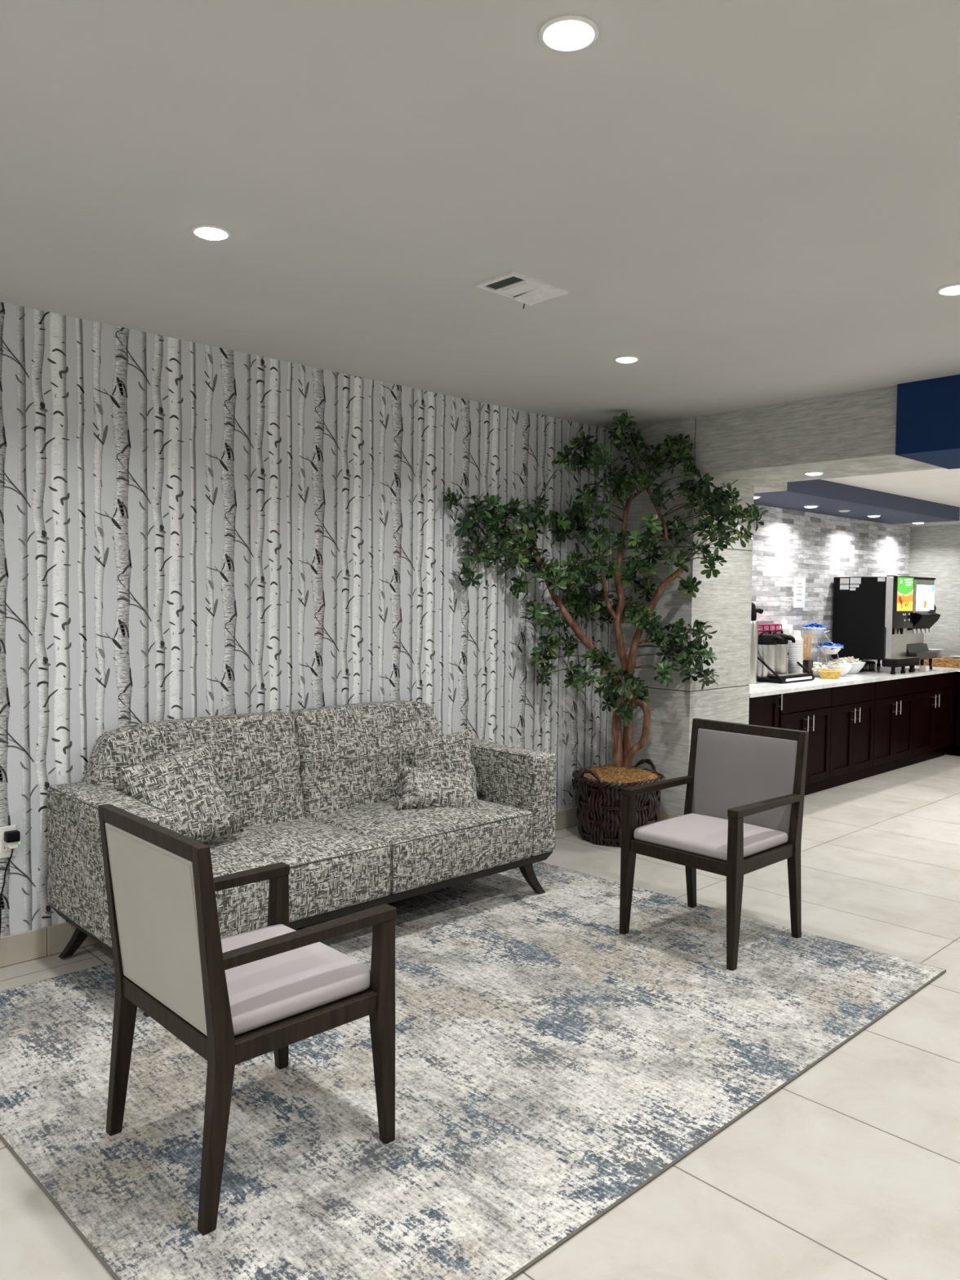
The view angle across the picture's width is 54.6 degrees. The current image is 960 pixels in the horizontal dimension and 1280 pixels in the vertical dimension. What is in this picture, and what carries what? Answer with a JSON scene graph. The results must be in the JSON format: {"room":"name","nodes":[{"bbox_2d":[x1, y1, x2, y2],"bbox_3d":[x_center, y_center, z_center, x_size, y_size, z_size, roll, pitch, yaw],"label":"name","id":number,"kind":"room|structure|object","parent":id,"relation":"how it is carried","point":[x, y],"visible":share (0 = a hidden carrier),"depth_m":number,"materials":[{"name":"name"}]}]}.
{"room":"hotel lobby","nodes":[
{"label":"hotel lobby","id":0,"kind":"room"},
{"bbox_2d":[0,302,910,937],"bbox_3d":[-0.282,-0.060,5.093,12.600,2.545,0.101,-2,4,-43],"label":"wall","id":1,"kind":"structure","parent":0,"point":[188,529],"depth_m":4.31,"materials":[{"name":"grey paper"}]},
{"bbox_2d":[0,824,16,858],"bbox_3d":[-1.832,0.781,3.591,0.076,0.122,0.009,-2,4,-43],"label":"wall outlet","id":2,"kind":"object","parent":1,"relation":"attached to","point":[5,852],"visible":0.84,"depth_m":3.59,"materials":[{"name":"white plastic"}]},
{"bbox_2d":[1,844,10,852],"bbox_3d":[-1.830,0.804,3.589,0.032,0.028,0.003,-2,4,-43],"label":"socket","id":3,"kind":"object","parent":2,"relation":"attached to","point":[4,846],"depth_m":3.59,"materials":[{"name":"white plastic"}]},
{"bbox_2d":[4,830,20,848],"bbox_3d":[-1.801,0.770,3.583,0.053,0.066,0.040,-2,4,-43],"label":"plug adapter","id":4,"kind":"object","parent":2,"relation":"attached to","point":[11,837],"visible":1,"depth_m":3.57,"materials":[{"name":"black plastic"}]},
{"bbox_2d":[0,848,13,936],"bbox_3d":[-1.918,1.040,3.471,0.033,0.467,0.344,3,3,40],"label":"power cord","id":5,"kind":"object","parent":4,"relation":"hanging from","point":[11,849],"visible":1,"depth_m":3.58,"materials":[{"name":"black plastic"}]},
{"bbox_2d":[0,806,578,968],"bbox_3d":[-1.994,1.213,3.459,7.807,0.118,0.012,-2,4,-43],"label":"baseboard","id":6,"kind":"structure","parent":1,"relation":"attached to","point":[18,948],"depth_m":3.69,"materials":[{"name":"tile"}]},
{"bbox_2d":[613,386,944,493],"bbox_3d":[1.903,-1.171,5.771,1.122,0.345,1.836,-2,4,-43],"label":"beam","id":7,"kind":"structure","parent":1,"relation":"attached to","point":[767,448],"depth_m":5.22,"materials":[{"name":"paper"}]},
{"bbox_2d":[793,577,805,608],"bbox_3d":[2.691,-0.399,7.828,0.200,0.256,0.002,-2,4,-43],"label":"notice","id":8,"kind":"object","parent":1,"relation":"attached to","point":[799,587],"visible":1,"depth_m":7.83,"materials":[{"name":"white paper"}]},
{"bbox_2d":[803,505,818,507],"bbox_3d":[2.625,-1.055,7.371,0.116,0.014,0.116,-2,4,-43],"label":"recessed light","id":9,"kind":"object","parent":1,"relation":"attached to","point":[806,506],"visible":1,"depth_m":7.34,"materials":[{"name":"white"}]},
{"bbox_2d":[803,471,824,475],"bbox_3d":[1.965,-0.977,5.467,0.116,0.014,0.116,-2,4,-43],"label":"recessed light","id":10,"kind":"object","parent":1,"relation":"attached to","point":[811,473],"visible":1,"depth_m":5.44,"materials":[{"name":"white plastic"}]},
{"bbox_2d":[753,479,959,524],"bbox_3d":[3.049,-1.135,7.698,3.190,0.125,0.626,-2,4,-43],"label":"soffit","id":11,"kind":"structure","parent":1,"relation":"attached to","point":[831,497],"depth_m":7.42,"materials":[{"name":"blue paint"}]},
{"bbox_2d":[867,515,881,517],"bbox_3d":[3.447,-1.081,8.130,0.116,0.014,0.116,-2,4,-43],"label":"recessed light","id":12,"kind":"object","parent":1,"relation":"attached to","point":[870,516],"visible":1,"depth_m":8.10,"materials":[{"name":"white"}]},
{"bbox_2d":[911,521,924,524],"bbox_3d":[4.147,-1.105,8.794,0.116,0.014,0.116,-2,4,-43],"label":"recessed light","id":13,"kind":"object","parent":1,"relation":"attached to","point":[918,522],"visible":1,"depth_m":8.77,"materials":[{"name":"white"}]},
{"bbox_2d":[0,0,959,429],"bbox_3d":[0.899,-1.150,0.276,7.940,0.100,8.656,-2,4,-43],"label":"ceiling","id":14,"kind":"structure","parent":0,"point":[755,203],"depth_m":2.48,"materials":[{"name":"paint"}]},
{"bbox_2d":[191,224,231,239],"bbox_3d":[-0.814,-1.228,2.812,0.116,0.014,0.116,-2,4,-43],"label":"recessed light","id":15,"kind":"object","parent":14,"relation":"in","point":[209,232],"visible":1,"depth_m":2.79,"materials":[{"name":"white plastic"}]},
{"bbox_2d":[475,271,568,308],"bbox_3d":[0.150,-1.229,3.285,0.288,0.035,0.182,-2,4,-43],"label":"ceiling vent","id":16,"kind":"object","parent":14,"relation":"in","point":[511,284],"visible":1,"depth_m":3.27,"materials":[{"name":"metal"}]},
{"bbox_2d":[538,13,598,52],"bbox_3d":[0.172,-1.171,1.803,0.116,0.014,0.116,-2,4,-43],"label":"recessed light","id":17,"kind":"object","parent":14,"relation":"in","point":[564,33],"visible":1,"depth_m":1.79,"materials":[{"name":"white plastic"}]},
{"bbox_2d":[613,355,639,363],"bbox_3d":[0.671,-1.279,4.248,0.116,0.014,0.116,-2,4,-43],"label":"recessed light","id":18,"kind":"object","parent":14,"relation":"in","point":[628,358],"visible":1,"depth_m":4.22,"materials":[{"name":"white plastic"}]},
{"bbox_2d":[895,374,959,469],"bbox_3d":[4.634,-0.990,2.554,0.715,0.355,6.600,-2,4,-43],"label":"soffit","id":19,"kind":"structure","parent":14,"relation":"attached to","point":[928,411],"depth_m":4.60,"materials":[{"name":"blue paint"}]},
{"bbox_2d":[936,283,959,295],"bbox_3d":[1.662,-1.223,3.254,0.116,0.014,0.116,-2,4,-43],"label":"recessed light","id":20,"kind":"object","parent":14,"relation":"in","point":[952,289],"visible":1,"depth_m":3.24,"materials":[{"name":"white plastic"}]},
{"bbox_2d":[0,754,959,1279],"bbox_3d":[2.635,1.433,2.070,12.800,0.100,8.656,-2,4,-43],"label":"floor","id":21,"kind":"structure","parent":0,"point":[850,1170],"depth_m":2.54,"materials":[{"name":"tile"}]},
{"bbox_2d":[0,861,946,1279],"bbox_3d":[-0.064,1.289,3.398,3.089,0.009,2.252,-2,4,-43],"label":"area rug","id":22,"kind":"object","parent":21,"relation":"on","point":[553,1062],"visible":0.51,"depth_m":2.73,"materials":[{"name":"grey carpet"}]},
{"bbox_2d":[97,804,396,1235],"bbox_3d":[-0.613,0.880,2.452,0.561,0.885,0.564,-2,4,-43],"label":"armchair","id":23,"kind":"object","parent":22,"relation":"on","point":[233,1000],"visible":1,"depth_m":2.29,"materials":[{"name":"brown wood"}]},
{"bbox_2d":[47,700,556,1017],"bbox_3d":[-0.665,0.794,4.109,2.120,0.901,0.825,-2,4,-43],"label":"sofa","id":24,"kind":"object","parent":22,"relation":"on","point":[316,792],"visible":0.73,"depth_m":4.03,"materials":[{"name":"grey fabric"}]},
{"bbox_2d":[113,742,244,842],"bbox_3d":[-1.173,0.626,3.635,0.246,0.395,0.437,3,4,44],"label":"throw pillow","id":25,"kind":"object","parent":24,"relation":"on","point":[186,784],"visible":0.77,"depth_m":3.60,"materials":[{"name":"fabric"}]},
{"bbox_2d":[81,711,304,826],"bbox_3d":[-1.214,0.617,3.981,0.986,0.546,0.237,-2,4,-43],"label":"cushion","id":26,"kind":"object","parent":24,"relation":"on","point":[258,758],"depth_m":4.04,"materials":[{"name":"fabric"}]},
{"bbox_2d":[201,817,390,938],"bbox_3d":[-0.923,0.931,3.766,0.927,0.261,0.670,-2,4,-43],"label":"seat cushion","id":27,"kind":"object","parent":24,"relation":"on","point":[335,868],"depth_m":3.66,"materials":[{"name":"fabric"}]},
{"bbox_2d":[288,700,444,819],"bbox_3d":[-0.511,0.593,4.646,0.938,0.546,0.237,-2,4,-43],"label":"cushion","id":28,"kind":"object","parent":24,"relation":"on","point":[348,754],"depth_m":4.46,"materials":[{"name":"fabric"}]},
{"bbox_2d":[315,798,533,893],"bbox_3d":[-0.273,0.909,4.381,0.851,0.261,0.670,-2,4,-43],"label":"seat cushion","id":29,"kind":"object","parent":24,"relation":"on","point":[430,847],"depth_m":4.17,"materials":[{"name":"fabric"}]},
{"bbox_2d":[393,765,479,809],"bbox_3d":[-0.200,0.732,4.455,0.460,0.248,0.228,0,3,-15],"label":"throw pillow","id":30,"kind":"object","parent":24,"relation":"on","point":[421,788],"visible":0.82,"depth_m":4.38,"materials":[{"name":"fabric"}]},
{"bbox_2d":[408,727,482,796],"bbox_3d":[-0.190,0.647,4.708,0.419,0.384,0.186,0,3,-14],"label":"throw pillow","id":31,"kind":"object","parent":24,"relation":"on","point":[452,753],"visible":0.56,"depth_m":4.67,"materials":[{"name":"fabric"}]},
{"bbox_2d":[619,718,808,970],"bbox_3d":[0.998,0.826,3.981,0.561,0.885,0.564,-2,4,-43],"label":"armchair","id":32,"kind":"object","parent":22,"relation":"on","point":[743,815],"visible":1,"depth_m":3.97,"materials":[{"name":"brown wood"}]},
{"bbox_2d":[442,411,768,847],"bbox_3d":[0.721,-0.067,5.597,2.048,2.538,0.807,0,3,-13],"label":"potted tree","id":33,"kind":"object","parent":21,"relation":"on","point":[598,797],"visible":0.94,"depth_m":5.49,"materials":[{"name":"green plant"}]},
{"bbox_2d":[572,764,665,847],"bbox_3d":[0.835,1.001,5.625,0.561,0.404,0.560,-2,4,-43],"label":"basket","id":34,"kind":"object","parent":33,"relation":"attached to","point":[598,797],"depth_m":5.44,"materials":[{"name":"brown wicker"}]},
{"bbox_2d":[748,693,782,727],"bbox_3d":[1.743,0.765,6.558,0.470,0.802,0.625,-2,4,-43],"label":"base cabinet","id":35,"kind":"object","parent":21,"relation":"on","point":[763,710],"visible":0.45,"depth_m":6.37,"materials":[{"name":"brown wood"}]},
{"bbox_2d":[777,687,831,795],"bbox_3d":[2.189,0.751,6.981,0.756,0.801,0.625,-2,4,-43],"label":"base cabinet","id":36,"kind":"object","parent":21,"relation":"on","point":[810,711],"visible":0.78,"depth_m":6.87,"materials":[{"name":"brown wood"}]},
{"bbox_2d":[822,681,875,790],"bbox_3d":[2.740,0.732,7.503,0.758,0.801,0.625,-2,4,-43],"label":"base cabinet","id":37,"kind":"object","parent":21,"relation":"on","point":[852,706],"visible":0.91,"depth_m":7.29,"materials":[{"name":"brown wood"}]},
{"bbox_2d":[866,676,914,777],"bbox_3d":[3.302,0.713,8.036,0.788,0.801,0.625,-2,4,-43],"label":"base cabinet","id":38,"kind":"object","parent":21,"relation":"on","point":[893,700],"visible":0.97,"depth_m":7.82,"materials":[{"name":"brown wood"}]},
{"bbox_2d":[905,671,953,766],"bbox_3d":[3.915,0.693,8.617,0.898,0.801,0.625,-2,4,-43],"label":"base cabinet","id":39,"kind":"object","parent":21,"relation":"on","point":[933,694],"visible":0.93,"depth_m":8.39,"materials":[{"name":"brown wood"}]},
{"bbox_2d":[944,671,959,755],"bbox_3d":[4.729,0.697,8.696,0.390,0.801,1.632,-2,4,-43],"label":"base cabinet","id":40,"kind":"object","parent":21,"relation":"on","point":[954,748],"visible":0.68,"depth_m":8.72,"materials":[{"name":"brown wood"}]},
{"bbox_2d":[749,665,959,697],"bbox_3d":[3.405,0.326,7.405,4.079,0.031,1.654,-2,4,-43],"label":"countertop","id":41,"kind":"structure","parent":40,"relation":"on","point":[881,673],"depth_m":7.21,"materials":[{"name":"stone"}]},
{"bbox_2d":[749,602,763,684],"bbox_3d":[2.013,0.020,6.884,0.164,0.600,0.114,-2,4,-43],"label":"pump dispenser","id":42,"kind":"object","parent":41,"relation":"on","point":[754,624],"visible":0.62,"depth_m":6.82,"materials":[{"name":"metal"}]},
{"bbox_2d":[758,623,782,634],"bbox_3d":[2.265,0.085,7.355,0.288,0.432,0.108,-2,4,-43],"label":"caddy","id":43,"kind":"object","parent":41,"relation":"on","point":[772,628],"visible":0.38,"depth_m":7.29,"materials":[{"name":"black plastic"}]},
{"bbox_2d":[778,619,789,672],"bbox_3d":[2.438,0.065,7.491,0.102,0.462,0.102,-2,4,-43],"label":"cup stack","id":44,"kind":"object","parent":41,"relation":"on","point":[785,628],"visible":0.13,"depth_m":7.45,"materials":[{"name":"white paper"}]},
{"bbox_2d":[756,653,814,683],"bbox_3d":[2.292,0.161,7.154,0.502,0.300,0.363,-2,4,-43],"label":"rack","id":45,"kind":"object","parent":41,"relation":"on","point":[795,677],"visible":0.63,"depth_m":6.98,"materials":[{"name":"black plastic"}]},
{"bbox_2d":[757,630,783,678],"bbox_3d":[2.179,0.105,7.043,0.153,0.358,0.205,0,3,-15],"label":"airpot","id":46,"kind":"object","parent":45,"relation":"on","point":[766,644],"visible":0.9,"depth_m":7.00,"materials":[{"name":"metal"}]},
{"bbox_2d":[771,630,795,674],"bbox_3d":[2.309,0.101,7.167,0.153,0.358,0.205,0,3,-15],"label":"airpot","id":47,"kind":"object","parent":45,"relation":"on","point":[781,649],"visible":0.61,"depth_m":7.12,"materials":[{"name":"metal"}]},
{"bbox_2d":[756,673,814,683],"bbox_3d":[2.289,0.282,7.161,0.500,0.048,0.360,-2,4,-43],"label":"tray","id":48,"kind":"object","parent":45,"relation":"on","point":[787,677],"depth_m":6.98,"materials":[{"name":"black plastic"}]},
{"bbox_2d":[787,624,792,635],"bbox_3d":[2.514,0.083,7.578,0.094,0.420,0.094,-2,4,-43],"label":"cup stack","id":49,"kind":"object","parent":41,"relation":"on","point":[790,626],"visible":0.02,"depth_m":7.54,"materials":[{"name":"white paper"}]},
{"bbox_2d":[786,630,803,673],"bbox_3d":[2.494,0.115,7.346,0.118,0.378,0.118,-2,4,-43],"label":"cup stack","id":50,"kind":"object","parent":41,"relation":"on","point":[795,650],"visible":0.8,"depth_m":7.30,"materials":[{"name":"white paper"}]},
{"bbox_2d":[802,659,813,674],"bbox_3d":[2.631,0.229,7.483,0.080,0.140,0.070,-2,4,-43],"label":"holder","id":51,"kind":"object","parent":41,"relation":"on","point":[807,664],"visible":0.4,"depth_m":7.45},
{"bbox_2d":[812,666,827,676],"bbox_3d":[2.724,0.258,7.545,0.191,0.078,0.191,-2,4,-43],"label":"bowl","id":52,"kind":"object","parent":41,"relation":"on","point":[815,673],"visible":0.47,"depth_m":7.47,"materials":[{"name":"white ceramic"}]},
{"bbox_2d":[811,661,828,671],"bbox_3d":[2.726,0.213,7.543,0.206,0.074,0.185,0,3,-5],"label":"heap","id":53,"kind":"object","parent":52,"relation":"in","point":[815,664],"visible":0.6,"depth_m":7.51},
{"bbox_2d":[800,627,844,665],"bbox_3d":[2.864,0.095,7.740,0.357,0.391,0.321,0,3,-19],"label":"tiered stand","id":54,"kind":"object","parent":41,"relation":"on","point":[807,628],"visible":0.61,"depth_m":7.68,"materials":[{"name":"silver metal"}]},
{"bbox_2d":[801,626,826,635],"bbox_3d":[2.790,-0.071,7.755,0.201,0.068,0.201,-2,4,-43],"label":"bowl","id":55,"kind":"object","parent":54,"relation":"on","point":[814,632],"visible":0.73,"depth_m":7.69,"materials":[{"name":"white ceramic"}]},
{"bbox_2d":[801,622,827,630],"bbox_3d":[2.794,-0.112,7.748,0.210,0.067,0.202,-2,4,-43],"label":"heap","id":56,"kind":"object","parent":55,"relation":"in","point":[813,624],"visible":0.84,"depth_m":7.73,"materials":[{"name":"blue plastic"}]},
{"bbox_2d":[817,644,841,654],"bbox_3d":[2.900,0.082,7.702,0.201,0.068,0.201,-2,4,-43],"label":"bowl","id":57,"kind":"object","parent":54,"relation":"on","point":[828,651],"visible":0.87,"depth_m":7.64,"materials":[{"name":"white ceramic"}]},
{"bbox_2d":[816,641,844,649],"bbox_3d":[2.896,0.045,7.697,0.199,0.064,0.220,-2,4,-43],"label":"heap","id":58,"kind":"object","parent":57,"relation":"in","point":[824,644],"visible":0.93,"depth_m":7.67,"materials":[{"name":"blue plastic"}]},
{"bbox_2d":[817,669,841,679],"bbox_3d":[2.783,0.273,7.396,0.228,0.067,0.163,-2,4,-43],"label":"basket","id":59,"kind":"object","parent":41,"relation":"on","point":[828,673],"visible":1,"depth_m":7.33,"materials":[{"name":"wicker"}]},
{"bbox_2d":[825,665,852,676],"bbox_3d":[2.939,0.251,7.638,0.233,0.088,0.233,-2,4,-43],"label":"bowl","id":60,"kind":"object","parent":41,"relation":"on","point":[845,669],"visible":0.47,"depth_m":7.55,"materials":[{"name":"white ceramic"}]},
{"bbox_2d":[824,658,853,668],"bbox_3d":[2.943,0.193,7.635,0.215,0.075,0.199,-1,3,-25],"label":"heap","id":61,"kind":"object","parent":60,"relation":"in","point":[835,662],"visible":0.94,"depth_m":7.59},
{"bbox_2d":[838,662,866,674],"bbox_3d":[3.144,0.235,7.915,0.265,0.098,0.265,-2,4,-43],"label":"bowl","id":62,"kind":"object","parent":41,"relation":"on","point":[855,668],"visible":0.5,"depth_m":7.82,"materials":[{"name":"white ceramic"}]},
{"bbox_2d":[839,656,862,665],"bbox_3d":[3.135,0.176,7.917,0.250,0.077,0.238,-2,4,-43],"label":"heap","id":63,"kind":"object","parent":62,"relation":"on","point":[850,660],"visible":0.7,"depth_m":7.87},
{"bbox_2d":[862,662,869,671],"bbox_3d":[3.400,0.234,8.242,0.094,0.076,0.094,-2,4,-43],"label":"glass tumbler","id":64,"kind":"object","parent":41,"relation":"on","point":[866,666],"visible":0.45,"depth_m":8.20,"materials":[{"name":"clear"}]},
{"bbox_2d":[865,661,875,670],"bbox_3d":[3.502,0.230,8.338,0.094,0.076,0.094,-2,4,-43],"label":"glass tumbler","id":65,"kind":"object","parent":41,"relation":"on","point":[872,664],"visible":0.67,"depth_m":8.30,"materials":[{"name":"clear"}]},
{"bbox_2d":[831,575,919,674],"bbox_3d":[3.469,-0.141,8.148,0.470,0.835,0.590,-2,4,-43],"label":"dispenser","id":66,"kind":"object","parent":41,"relation":"on","point":[872,616],"visible":0.88,"depth_m":8.01,"materials":[{"name":"black plastic"}]},
{"bbox_2d":[881,657,919,667],"bbox_3d":[3.622,0.189,7.998,0.470,0.068,0.135,-2,4,-43],"label":"drip tray","id":67,"kind":"object","parent":66,"relation":"on","point":[893,662],"depth_m":7.88,"materials":[{"name":"black plastic"}]},
{"bbox_2d":[863,577,940,671],"bbox_3d":[3.823,-0.152,8.482,0.474,0.832,0.582,-2,4,-43],"label":"dispenser","id":68,"kind":"object","parent":41,"relation":"on","point":[925,616],"visible":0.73,"depth_m":8.29,"materials":[{"name":"metal"}]},
{"bbox_2d":[906,643,937,659],"bbox_3d":[3.952,0.103,8.338,0.450,0.130,0.130,-2,4,-43],"label":"drip tray","id":69,"kind":"object","parent":68,"relation":"on","point":[921,651],"depth_m":8.30,"materials":[{"name":"grey plastic"}]},
{"bbox_2d":[919,665,929,671],"bbox_3d":[3.967,0.252,8.298,0.080,0.045,0.060,-2,4,-43],"label":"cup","id":70,"kind":"object","parent":41,"relation":"on","point":[922,668],"visible":1,"depth_m":8.28,"materials":[{"name":"plastic"}]},
{"bbox_2d":[918,657,959,668],"bbox_3d":[4.491,0.213,8.864,0.318,0.084,0.682,-2,4,-43],"label":"wicker tray","id":71,"kind":"object","parent":41,"relation":"on","point":[946,662],"visible":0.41,"depth_m":8.77,"materials":[{"name":"brown wicker"}]},
{"bbox_2d":[928,648,944,658],"bbox_3d":[4.368,0.161,8.992,0.220,0.147,0.220,-2,4,-43],"label":"plate stack","id":72,"kind":"object","parent":71,"relation":"in","point":[940,651],"visible":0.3,"depth_m":8.91,"materials":[{"name":"white ceramic"}]},
{"bbox_2d":[949,655,959,659],"bbox_3d":[4.561,0.200,8.790,0.220,0.092,0.220,-2,4,-43],"label":"plate stack","id":73,"kind":"object","parent":71,"relation":"in","point":[957,657],"visible":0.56,"depth_m":8.77,"materials":[{"name":"white ceramic"}]},
{"bbox_2d":[608,475,754,815],"bbox_3d":[1.318,0.081,6.121,0.690,2.200,0.626,-2,4,-43],"label":"wall pillar","id":74,"kind":"structure","parent":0,"point":[725,600],"depth_m":5.86,"materials":[{"name":"tile"}]},
{"bbox_2d":[658,810,679,821],"bbox_3d":[1.058,1.130,5.922,0.012,0.118,0.612,-2,4,-43],"label":"baseboard","id":75,"kind":"structure","parent":74,"relation":"attached to","point":[664,815],"depth_m":5.80,"materials":[{"name":"tile"}]},
{"bbox_2d":[821,468,959,506],"bbox_3d":[5.760,-1.090,4.899,4.250,0.098,8.656,-2,4,-43],"label":"ceiling","id":76,"kind":"structure","parent":0,"point":[941,486],"depth_m":6.89,"materials":[{"name":"paint"}]},
{"bbox_2d":[909,524,959,657],"bbox_3d":[7.226,0.067,6.411,0.100,2.322,8.536,-2,4,-43],"label":"wall","id":77,"kind":"structure","parent":0,"point":[935,550],"depth_m":9.14,"materials":[{"name":"paper"}]},
{"bbox_2d":[894,512,959,526],"bbox_3d":[4.377,-1.181,8.957,0.470,0.122,0.626,-2,4,-43],"label":"trim","id":78,"kind":"structure","parent":77,"relation":"attached to","point":[953,522],"depth_m":9.01,"materials":[{"name":"paint"}]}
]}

